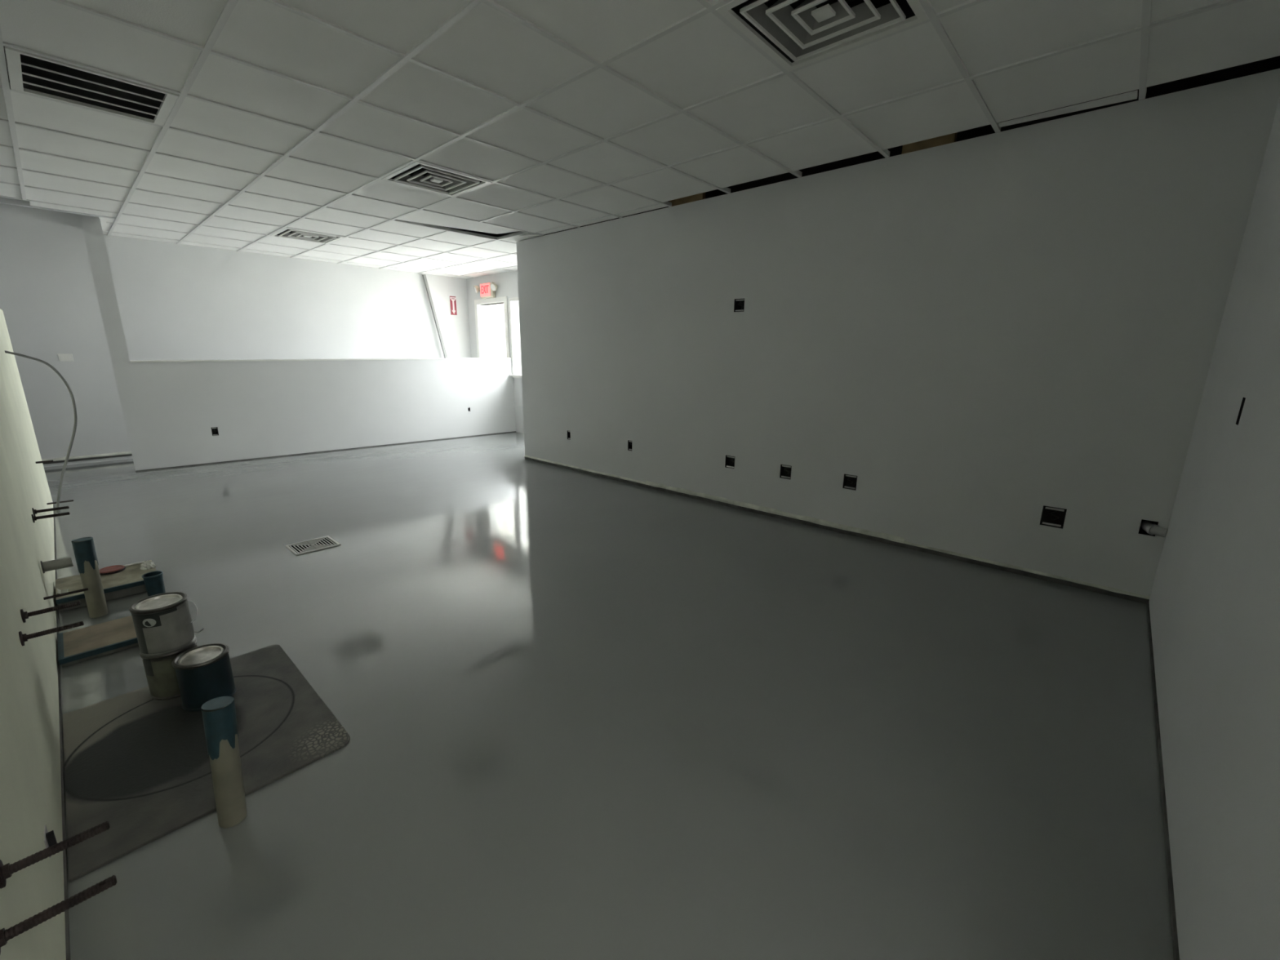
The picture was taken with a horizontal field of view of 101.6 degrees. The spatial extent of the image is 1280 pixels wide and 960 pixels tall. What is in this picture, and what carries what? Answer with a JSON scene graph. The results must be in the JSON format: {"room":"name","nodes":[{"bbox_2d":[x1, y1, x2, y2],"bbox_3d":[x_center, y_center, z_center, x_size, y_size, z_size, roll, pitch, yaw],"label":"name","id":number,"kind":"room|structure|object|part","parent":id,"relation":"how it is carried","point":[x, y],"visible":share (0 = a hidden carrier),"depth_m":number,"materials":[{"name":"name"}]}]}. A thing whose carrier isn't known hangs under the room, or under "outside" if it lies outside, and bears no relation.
{"room":"unfinished commercial room","nodes":[
{"label":"unfinished commercial room","id":0,"kind":"room"},
{"bbox_2d":[0,308,66,959],"bbox_3d":[-2.551,0.021,2.029,7.031,1.615,0.122,13,18,41],"label":"wall","id":1,"kind":"structure","parent":0,"point":[30,776],"depth_m":1.49,"materials":[{"name":"white paint"}]},
{"bbox_2d":[4,350,77,513],"bbox_3d":[-4.099,-0.325,3.658,0.027,1.130,0.268,13,18,41],"label":"cable","id":2,"kind":"object","parent":1,"relation":"attached to","point":[53,368],"visible":0.95,"depth_m":3.71,"materials":[{"name":"grey rubber"}]},
{"bbox_2d":[35,460,53,463],"bbox_3d":[-4.289,-0.130,3.754,0.015,0.015,0.098,13,18,41],"label":"rod","id":3,"kind":"object","parent":1,"relation":"attached to","point":[45,461],"visible":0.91,"depth_m":3.75,"materials":[{"name":"black metal"}]},
{"bbox_2d":[20,600,80,622],"bbox_3d":[-1.925,0.423,1.702,0.044,0.044,0.142,13,18,41],"label":"rod","id":4,"kind":"object","parent":1,"relation":"attached to","point":[25,615],"visible":0.93,"depth_m":1.69,"materials":[{"name":"black metal"}]},
{"bbox_2d":[20,608,26,622],"bbox_3d":[-1.962,0.432,1.662,0.044,0.044,0.006,13,18,41],"label":"washer","id":5,"kind":"object","parent":4,"relation":"in","point":[23,614],"depth_m":1.65,"materials":[{"name":"black metal"}]},
{"bbox_2d":[44,825,57,857],"bbox_3d":[-1.413,0.863,1.253,0.061,0.049,0.015,13,18,41],"label":"bracket mount","id":6,"kind":"object","parent":1,"relation":"attached to","point":[50,839],"visible":0.75,"depth_m":1.24,"materials":[{"name":"metal"}]},
{"bbox_3d":[-1.417,0.864,1.249,0.061,0.049,0.002,13,18,41],"label":"plate","id":7,"kind":"part","parent":6,"relation":"part of","materials":[{"name":"metal"}]},
{"bbox_2d":[31,511,70,522],"bbox_3d":[-3.037,0.186,2.687,0.044,0.044,0.142,13,18,41],"label":"rod","id":8,"kind":"object","parent":1,"relation":"attached to","point":[34,518],"visible":0.96,"depth_m":2.68,"materials":[{"name":"black metal"}]},
{"bbox_2d":[31,506,69,515],"bbox_3d":[-3.152,0.159,2.788,0.044,0.044,0.142,13,18,41],"label":"rod","id":9,"kind":"object","parent":1,"relation":"attached to","point":[34,511],"visible":0.92,"depth_m":2.78,"materials":[{"name":"black metal"}]},
{"bbox_2d":[18,621,84,645],"bbox_3d":[-1.792,0.460,1.586,0.044,0.044,0.142,13,18,41],"label":"rod","id":10,"kind":"object","parent":1,"relation":"attached to","point":[23,637],"visible":0.94,"depth_m":1.58,"materials":[{"name":"black metal"}]},
{"bbox_2d":[18,631,24,645],"bbox_3d":[-1.829,0.469,1.546,0.044,0.044,0.006,13,18,41],"label":"washer","id":11,"kind":"object","parent":10,"relation":"in","point":[21,636],"depth_m":1.54,"materials":[{"name":"black metal"}]},
{"bbox_2d":[0,821,110,888],"bbox_3d":[-1.012,0.638,0.898,0.044,0.044,0.142,13,18,41],"label":"rod","id":12,"kind":"object","parent":1,"relation":"attached to","point":[6,870],"visible":1,"depth_m":0.89,"materials":[{"name":"brown metal"}]},
{"bbox_2d":[0,859,6,888],"bbox_3d":[-1.049,0.647,0.858,0.044,0.044,0.006,13,18,41],"label":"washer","id":13,"kind":"object","parent":12,"relation":"in","point":[2,868],"depth_m":0.85,"materials":[{"name":"brown metal"}]},
{"bbox_2d":[40,556,73,573],"bbox_3d":[-2.879,0.417,2.573,0.063,0.063,0.113,13,18,41],"label":"pipe","id":14,"kind":"object","parent":1,"relation":"attached to","point":[47,566],"visible":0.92,"depth_m":2.56,"materials":[{"name":"grey plastic"}]},
{"bbox_2d":[0,875,116,954],"bbox_3d":[-0.901,0.662,0.800,0.044,0.044,0.142,13,18,41],"label":"rod","id":15,"kind":"object","parent":1,"relation":"attached to","point":[6,935],"visible":1,"depth_m":0.80,"materials":[{"name":"brown metal"}]},
{"bbox_2d":[46,499,73,504],"bbox_3d":[-4.309,0.166,3.875,0.013,0.013,0.146,13,18,41],"label":"rod","id":16,"kind":"object","parent":1,"relation":"attached to","point":[70,500],"visible":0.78,"depth_m":3.88,"materials":[{"name":"black metal"}]},
{"bbox_2d":[53,503,70,959],"bbox_3d":[-2.517,0.789,2.261,7.031,0.012,0.006,13,18,41],"label":"baseboard","id":17,"kind":"structure","parent":1,"relation":"attached to","point":[64,826],"depth_m":1.56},
{"bbox_2d":[43,587,88,599],"bbox_3d":[-2.594,0.515,2.354,0.012,0.012,0.149,13,18,41],"label":"rod","id":18,"kind":"object","parent":1,"relation":"attached to","point":[86,588],"visible":0.95,"depth_m":2.35,"materials":[{"name":"black metal"}]},
{"bbox_2d":[142,570,165,596],"bbox_3d":[-2.693,0.578,2.898,0.088,0.121,0.088,13,18,41],"label":"plastic cup","id":19,"kind":"object","parent":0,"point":[153,581],"visible":0.98,"depth_m":2.88,"materials":[{"name":"blue plastic"}]},
{"bbox_2d":[0,203,471,466],"bbox_3d":[-5.522,-2.140,7.077,0.152,3.396,6.984,13,18,41],"label":"wall","id":20,"kind":"structure","parent":0,"point":[175,301],"depth_m":6.53,"materials":[{"name":"grey paint"}]},
{"bbox_2d":[57,353,73,361],"bbox_3d":[-6.558,-1.399,5.963,0.013,0.083,0.116,13,18,41],"label":"switch plate","id":21,"kind":"object","parent":20,"relation":"attached to","point":[62,357],"visible":1,"depth_m":5.96,"materials":[{"name":"white plastic"}]},
{"bbox_2d":[41,451,132,464],"bbox_3d":[-7.005,-0.164,5.762,0.024,0.062,2.440,13,18,41],"label":"baseboard","id":22,"kind":"structure","parent":20,"relation":"attached to","point":[60,460],"depth_m":6.23,"materials":[{"name":"paint"}]},
{"bbox_2d":[449,296,457,315],"bbox_3d":[-3.298,-3.082,9.231,0.012,0.314,0.110,13,18,41],"label":"fire sign","id":23,"kind":"object","parent":20,"relation":"attached to","point":[452,299],"visible":1,"depth_m":9.23,"materials":[{"name":"red plastic"}]},
{"bbox_2d":[130,359,515,468],"bbox_3d":[-3.874,-1.089,7.396,4.669,1.238,0.134,-12,19,-43],"label":"wall","id":24,"kind":"structure","parent":0,"point":[259,409],"depth_m":6.86,"materials":[{"name":"grey paint"}]},
{"bbox_2d":[211,426,218,435],"bbox_3d":[-5.096,-0.586,6.255,0.061,0.101,0.069,-12,19,-43],"label":"outlet box","id":25,"kind":"object","parent":24,"relation":"attached to","point":[215,432],"visible":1,"depth_m":6.27,"materials":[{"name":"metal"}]},
{"bbox_2d":[129,357,511,362],"bbox_3d":[-3.867,-1.675,7.255,4.669,0.066,0.152,-12,19,-43],"label":"trim","id":26,"kind":"structure","parent":24,"relation":"attached to","point":[243,360],"depth_m":6.69,"materials":[{"name":"white paint"}]},
{"bbox_2d":[135,431,515,471],"bbox_3d":[-3.884,-0.470,7.443,4.813,0.013,0.012,-12,19,-43],"label":"baseboard","id":27,"kind":"structure","parent":24,"relation":"attached to","point":[513,431],"depth_m":6.91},
{"bbox_2d":[486,304,498,357],"bbox_3d":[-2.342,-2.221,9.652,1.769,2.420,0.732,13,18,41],"label":"window","id":28,"kind":"structure","parent":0,"point":[491,313],"depth_m":10.12,"materials":[{"name":"white glass"}]},
{"bbox_2d":[465,230,524,433],"bbox_3d":[-1.796,-2.435,8.479,3.428,3.396,0.152,13,18,41],"label":"wall","id":29,"kind":"structure","parent":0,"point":[507,283],"depth_m":8.96,"materials":[{"name":"grey paint"}]},
{"bbox_2d":[473,282,497,298],"bbox_3d":[-2.628,-3.223,8.889,0.678,0.244,0.116,13,18,41],"label":"exit sign","id":30,"kind":"object","parent":29,"relation":"attached to","point":[487,290],"visible":1,"depth_m":8.85,"materials":[{"name":"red plastic"}]},
{"bbox_3d":[-2.634,-3.235,8.886,0.290,0.201,0.006,13,18,41],"label":"panel","id":31,"kind":"part","parent":30,"relation":"part of","materials":[{"name":"plastic"}]},
{"bbox_2d":[474,296,510,357],"bbox_3d":[-2.515,-2.029,9.238,0.994,2.238,0.186,13,18,41],"label":"door","id":32,"kind":"structure","parent":29,"relation":"attached to","point":[504,299],"depth_m":8.89,"materials":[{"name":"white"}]},
{"bbox_2d":[508,297,521,377],"bbox_3d":[-1.645,-2.261,8.331,1.284,1.278,0.244,13,18,41],"label":"window","id":33,"kind":"structure","parent":29,"relation":"attached to","point":[513,304],"depth_m":8.71,"materials":[{"name":"white glass"}]},
{"bbox_3d":[-1.702,-1.667,8.415,1.281,0.021,0.092,13,18,41],"label":"sill","id":34,"kind":"part","parent":33,"relation":"part of","materials":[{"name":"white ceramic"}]},
{"bbox_2d":[496,303,506,357],"bbox_3d":[-2.201,-2.271,9.869,1.678,2.420,0.152,13,18,41],"label":"window","id":35,"kind":"structure","parent":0,"point":[500,308],"depth_m":10.10,"materials":[{"name":"white glass"}]},
{"bbox_2d":[44,431,1173,959],"bbox_3d":[-2.052,0.349,4.405,9.288,0.122,6.984,13,18,41],"label":"floor","id":36,"kind":"structure","parent":0,"point":[584,716],"depth_m":1.89,"materials":[{"name":"grey concrete"}]},
{"bbox_2d":[71,537,108,617],"bbox_3d":[-2.768,0.492,2.634,0.074,0.410,0.078,13,18,41],"label":"drain pipe","id":37,"kind":"object","parent":36,"relation":"on","point":[84,549],"visible":1,"depth_m":2.61,"materials":[{"name":"plastic"}]},
{"bbox_2d":[57,615,138,666],"bbox_3d":[-2.473,0.731,2.428,0.313,0.040,0.309,13,18,41],"label":"board","id":38,"kind":"object","parent":36,"relation":"on","point":[74,646],"visible":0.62,"depth_m":2.37,"materials":[{"name":"brown wood"}]},
{"bbox_2d":[55,560,156,612],"bbox_3d":[-2.995,0.585,2.947,0.377,0.069,0.400,13,18,41],"label":"board","id":39,"kind":"object","parent":36,"relation":"on","point":[129,581],"visible":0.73,"depth_m":2.88,"materials":[{"name":"brown wood"}]},
{"bbox_2d":[57,588,68,593],"bbox_3d":[-3.038,0.585,2.750,0.082,0.022,0.042,13,18,41],"label":"paper scrap","id":40,"kind":"object","parent":39,"relation":"on","point":[58,590],"visible":0.87,"depth_m":2.74,"materials":[{"name":"white paper"}]},
{"bbox_2d":[98,564,125,574],"bbox_3d":[-3.068,0.521,3.030,0.118,0.018,0.118,13,18,41],"label":"lid","id":41,"kind":"object","parent":39,"relation":"on","point":[117,568],"visible":0.87,"depth_m":3.02,"materials":[{"name":"red plastic"}]},
{"bbox_2d":[123,560,144,567],"bbox_3d":[-3.028,0.504,3.118,0.012,0.013,0.104,13,18,41],"label":"wooden dowel","id":42,"kind":"object","parent":39,"relation":"on","point":[139,562],"visible":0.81,"depth_m":3.12,"materials":[{"name":"white wood"}]},
{"bbox_2d":[140,560,155,569],"bbox_3d":[-2.914,0.498,3.090,0.106,0.037,0.071,13,18,41],"label":"rag","id":43,"kind":"object","parent":39,"relation":"on","point":[146,565],"visible":1,"depth_m":3.08,"materials":[{"name":"white fabric"}]},
{"bbox_2d":[79,214,152,470],"bbox_3d":[-5.598,-1.410,5.601,0.143,2.664,0.146,-12,19,-43],"label":"column","id":44,"kind":"structure","parent":36,"relation":"on","point":[91,227],"depth_m":5.53,"materials":[{"name":"grey paint"}]},
{"bbox_2d":[62,644,350,882],"bbox_3d":[-1.570,0.892,1.879,0.924,0.009,0.681,13,18,41],"label":"floor mat","id":45,"kind":"object","parent":36,"relation":"on","point":[136,762],"visible":0.95,"depth_m":1.76,"materials":[{"name":"grey rubber"}]},
{"bbox_2d":[139,637,196,700],"bbox_3d":[-1.855,0.741,2.076,0.170,0.188,0.170,13,18,41],"label":"paint can","id":46,"kind":"object","parent":45,"relation":"on","point":[161,675],"visible":0.41,"depth_m":2.01,"materials":[{"name":"metal"}]},
{"bbox_2d":[128,591,204,656],"bbox_3d":[-1.853,0.557,2.034,0.170,0.188,0.174,1,14,3],"label":"paint can","id":47,"kind":"object","parent":46,"relation":"on","point":[162,622],"visible":1,"depth_m":1.99,"materials":[{"name":"metal"}]},
{"bbox_3d":[-1.852,0.472,2.012,0.138,0.008,0.138,13,18,41],"label":"lid","id":48,"kind":"part","parent":47,"relation":"part of","materials":[{"name":"metal"}]},
{"bbox_3d":[-1.785,0.522,2.088,0.027,0.070,0.071,-10,17,-38],"label":"wire handle","id":49,"kind":"part","parent":47,"relation":"part of","materials":[{"name":"metal"}]},
{"bbox_2d":[171,643,235,711],"bbox_3d":[-1.677,0.757,2.015,0.170,0.188,0.170,13,18,41],"label":"paint can","id":50,"kind":"object","parent":45,"relation":"on","point":[204,673],"visible":0.92,"depth_m":1.97,"materials":[{"name":"metal"}]},
{"bbox_3d":[-1.676,0.672,1.995,0.138,0.008,0.138,13,18,41],"label":"lid","id":51,"kind":"part","parent":50,"relation":"part of","materials":[{"name":"metal"}]},
{"bbox_2d":[201,694,247,827],"bbox_3d":[-1.177,0.801,1.486,0.072,0.381,0.087,13,18,41],"label":"paint roller","id":52,"kind":"object","parent":36,"relation":"on","point":[219,713],"visible":1,"depth_m":1.46,"materials":[{"name":"plastic"}]},
{"bbox_2d":[284,535,340,555],"bbox_3d":[-2.295,0.457,3.665,0.250,0.007,0.274,13,18,41],"label":"floor grate","id":53,"kind":"object","parent":36,"relation":"on","point":[325,542],"visible":1,"depth_m":3.66,"materials":[{"name":"white metal"}]},
{"bbox_3d":[-2.340,0.445,3.704,0.107,0.004,0.252,13,18,41],"label":"plain panel","id":54,"kind":"part","parent":53,"relation":"part of","materials":[{"name":"grey metal"}]},
{"bbox_3d":[-2.250,0.465,3.625,0.107,0.004,0.252,13,18,41],"label":"plain panel","id":55,"kind":"part","parent":53,"relation":"part of","materials":[{"name":"grey metal"}]},
{"bbox_2d":[422,274,447,358],"bbox_3d":[-3.433,-2.218,9.198,0.561,2.588,0.043,-11,18,-40],"label":"trim board","id":56,"kind":"object","parent":36,"relation":"on","point":[424,278],"visible":0.64,"depth_m":8.95,"materials":[{"name":"white wood"}]},
{"bbox_2d":[0,0,1279,279],"bbox_3d":[-2.022,-2.289,3.772,9.288,0.098,6.984,13,18,41],"label":"ceiling","id":57,"kind":"structure","parent":0,"point":[294,114],"depth_m":2.72,"materials":[{"name":"white tile"}]},
{"bbox_2d":[4,45,178,125],"bbox_3d":[-2.783,-2.005,2.664,0.555,0.052,0.580,13,18,41],"label":"ceiling vent","id":58,"kind":"object","parent":57,"relation":"in","point":[46,77],"visible":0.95,"depth_m":2.65,"materials":[{"name":"white metal"}]},
{"bbox_2d":[270,227,344,244],"bbox_3d":[-3.807,-2.865,5.963,0.588,0.172,0.588,13,18,41],"label":"ceiling vent","id":59,"kind":"object","parent":57,"relation":"in","point":[291,233],"visible":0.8,"depth_m":5.99,"materials":[{"name":"white metal"}]},
{"bbox_3d":[-3.807,-2.813,5.975,0.316,0.042,0.316,13,18,41],"label":"louver blade","id":60,"kind":"part","parent":59,"relation":"part of","materials":[{"name":"white metal"}]},
{"bbox_3d":[-3.807,-2.813,5.975,0.456,0.042,0.456,13,18,41],"label":"louver blade","id":61,"kind":"part","parent":59,"relation":"part of","materials":[{"name":"white metal"}]},
{"bbox_2d":[381,161,492,196],"bbox_3d":[-1.552,-2.362,3.971,0.588,0.172,0.588,13,18,41],"label":"ceiling vent","id":62,"kind":"object","parent":57,"relation":"in","point":[418,175],"visible":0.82,"depth_m":4.00,"materials":[{"name":"white metal"}]},
{"bbox_3d":[-1.552,-2.310,3.984,0.456,0.042,0.456,13,18,41],"label":"louver blade","id":63,"kind":"part","parent":62,"relation":"part of","materials":[{"name":"white metal"}]},
{"bbox_3d":[-1.552,-2.310,3.984,0.176,0.042,0.176,13,18,41],"label":"louver blade","id":64,"kind":"part","parent":62,"relation":"part of","materials":[{"name":"white metal"}]},
{"bbox_3d":[-1.552,-2.310,3.984,0.316,0.042,0.316,13,18,41],"label":"louver blade","id":65,"kind":"part","parent":62,"relation":"part of","materials":[{"name":"white metal"}]},
{"bbox_2d":[396,210,517,234],"bbox_3d":[-1.859,-2.650,5.412,0.576,0.018,1.122,13,18,41],"label":"tile","id":66,"kind":"structure","parent":57,"relation":"attached to","point":[420,216],"depth_m":5.31,"materials":[{"name":"white"}]},
{"bbox_2d":[715,0,928,71],"bbox_3d":[0.703,-1.860,1.980,0.588,0.172,0.588,13,18,41],"label":"ceiling vent","id":67,"kind":"object","parent":57,"relation":"in","point":[795,34],"visible":0.98,"depth_m":2.08,"materials":[{"name":"white metal"}]},
{"bbox_3d":[0.702,-1.807,1.992,0.176,0.042,0.176,13,18,41],"label":"louver blade","id":68,"kind":"part","parent":67,"relation":"part of","materials":[{"name":"white metal"}]},
{"bbox_3d":[0.702,-1.807,1.992,0.456,0.042,0.456,13,18,41],"label":"louver blade","id":69,"kind":"part","parent":67,"relation":"part of","materials":[{"name":"white metal"}]},
{"bbox_3d":[0.702,-1.807,1.992,0.316,0.042,0.316,13,18,41],"label":"louver blade","id":70,"kind":"part","parent":67,"relation":"part of","materials":[{"name":"white metal"}]},
{"bbox_2d":[998,89,1137,127],"bbox_3d":[2.256,-1.961,2.779,0.573,0.010,0.087,13,18,41],"label":"ceiling strip","id":71,"kind":"object","parent":57,"relation":"attached to","point":[1130,95],"visible":1,"depth_m":2.73,"materials":[{"name":"white tile"}]},
{"bbox_2d":[515,55,1279,596],"bbox_3d":[0.855,-1.451,4.499,6.012,3.396,0.317,13,18,41],"label":"wall","id":72,"kind":"structure","parent":0,"point":[984,333],"depth_m":3.40,"materials":[{"name":"grey paint"}]},
{"bbox_2d":[567,430,570,439],"bbox_3d":[-0.806,-0.528,6.109,0.056,0.104,0.069,13,18,41],"label":"outlet box","id":73,"kind":"object","parent":72,"relation":"attached to","point":[568,432],"visible":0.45,"depth_m":6.12,"materials":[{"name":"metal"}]},
{"bbox_2d":[627,440,631,450],"bbox_3d":[-0.080,-0.364,5.468,0.061,0.107,0.069,13,18,41],"label":"outlet box","id":74,"kind":"object","parent":72,"relation":"attached to","point":[629,442],"visible":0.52,"depth_m":5.48,"materials":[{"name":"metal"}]},
{"bbox_2d":[669,192,705,207],"bbox_3d":[0.413,-2.450,4.585,0.366,0.082,0.043,13,18,41],"label":"block","id":75,"kind":"object","parent":72,"relation":"on","point":[701,196],"visible":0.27,"depth_m":4.55,"materials":[{"name":"brown wood"}]},
{"bbox_2d":[724,455,734,469],"bbox_3d":[0.824,-0.166,4.669,0.098,0.112,0.069,13,18,41],"label":"outlet box","id":76,"kind":"object","parent":72,"relation":"attached to","point":[730,460],"visible":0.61,"depth_m":4.69,"materials":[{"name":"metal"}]},
{"bbox_2d":[733,297,744,311],"bbox_3d":[0.846,-1.454,4.353,0.098,0.104,0.069,13,18,41],"label":"outlet box","id":77,"kind":"object","parent":72,"relation":"attached to","point":[739,305],"visible":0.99,"depth_m":4.37,"materials":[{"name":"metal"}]},
{"bbox_2d":[779,464,791,479],"bbox_3d":[1.221,-0.072,4.319,0.098,0.115,0.069,13,18,41],"label":"outlet box","id":78,"kind":"object","parent":72,"relation":"attached to","point":[785,470],"visible":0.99,"depth_m":4.34,"materials":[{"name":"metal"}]},
{"bbox_2d":[524,455,1150,604],"bbox_3d":[0.672,0.179,4.820,5.860,0.073,0.032,13,18,41],"label":"baseboard","id":79,"kind":"structure","parent":72,"relation":"attached to","point":[885,538],"depth_m":3.94,"materials":[{"name":"paint"}]},
{"bbox_2d":[842,474,857,490],"bbox_3d":[1.611,0.010,3.974,0.100,0.112,0.069,13,18,41],"label":"outlet box","id":80,"kind":"object","parent":72,"relation":"attached to","point":[850,482],"visible":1,"depth_m":3.99,"materials":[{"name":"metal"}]},
{"bbox_2d":[902,132,957,154],"bbox_3d":[1.838,-2.132,3.327,0.305,0.082,0.043,13,18,41],"label":"block","id":81,"kind":"object","parent":72,"relation":"on","point":[951,138],"visible":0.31,"depth_m":3.30,"materials":[{"name":"brown wood"}]},
{"bbox_2d":[1040,505,1066,528],"bbox_3d":[2.516,0.218,3.176,0.112,0.122,0.069,13,18,41],"label":"outlet box","id":82,"kind":"object","parent":72,"relation":"attached to","point":[1053,517],"visible":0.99,"depth_m":3.19,"materials":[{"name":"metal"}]},
{"bbox_2d":[1137,519,1168,537],"bbox_3d":[2.820,0.265,2.868,0.109,0.083,0.125,13,18,41],"label":"outlet box","id":83,"kind":"object","parent":72,"relation":"attached to","point":[1148,527],"visible":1,"depth_m":2.85,"materials":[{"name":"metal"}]},
{"bbox_2d":[1148,97,1279,959],"bbox_3d":[1.014,-0.474,0.438,0.152,3.396,5.669,13,18,41],"label":"wall","id":84,"kind":"structure","parent":0,"point":[1214,602],"depth_m":1.42,"materials":[{"name":"grey paint"}]},
{"bbox_2d":[1146,601,1179,959],"bbox_3d":[0.937,1.156,0.884,0.007,0.017,5.669,13,18,41],"label":"baseboard","id":85,"kind":"structure","parent":84,"relation":"attached to","point":[1171,890],"depth_m":1.54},
{"bbox_2d":[1235,397,1245,425],"bbox_3d":[2.047,-0.226,1.734,0.069,0.092,0.055,13,18,41],"label":"outlet box","id":86,"kind":"object","parent":84,"relation":"attached to","point":[1244,398],"visible":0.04,"depth_m":1.77,"materials":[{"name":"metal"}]}
]}

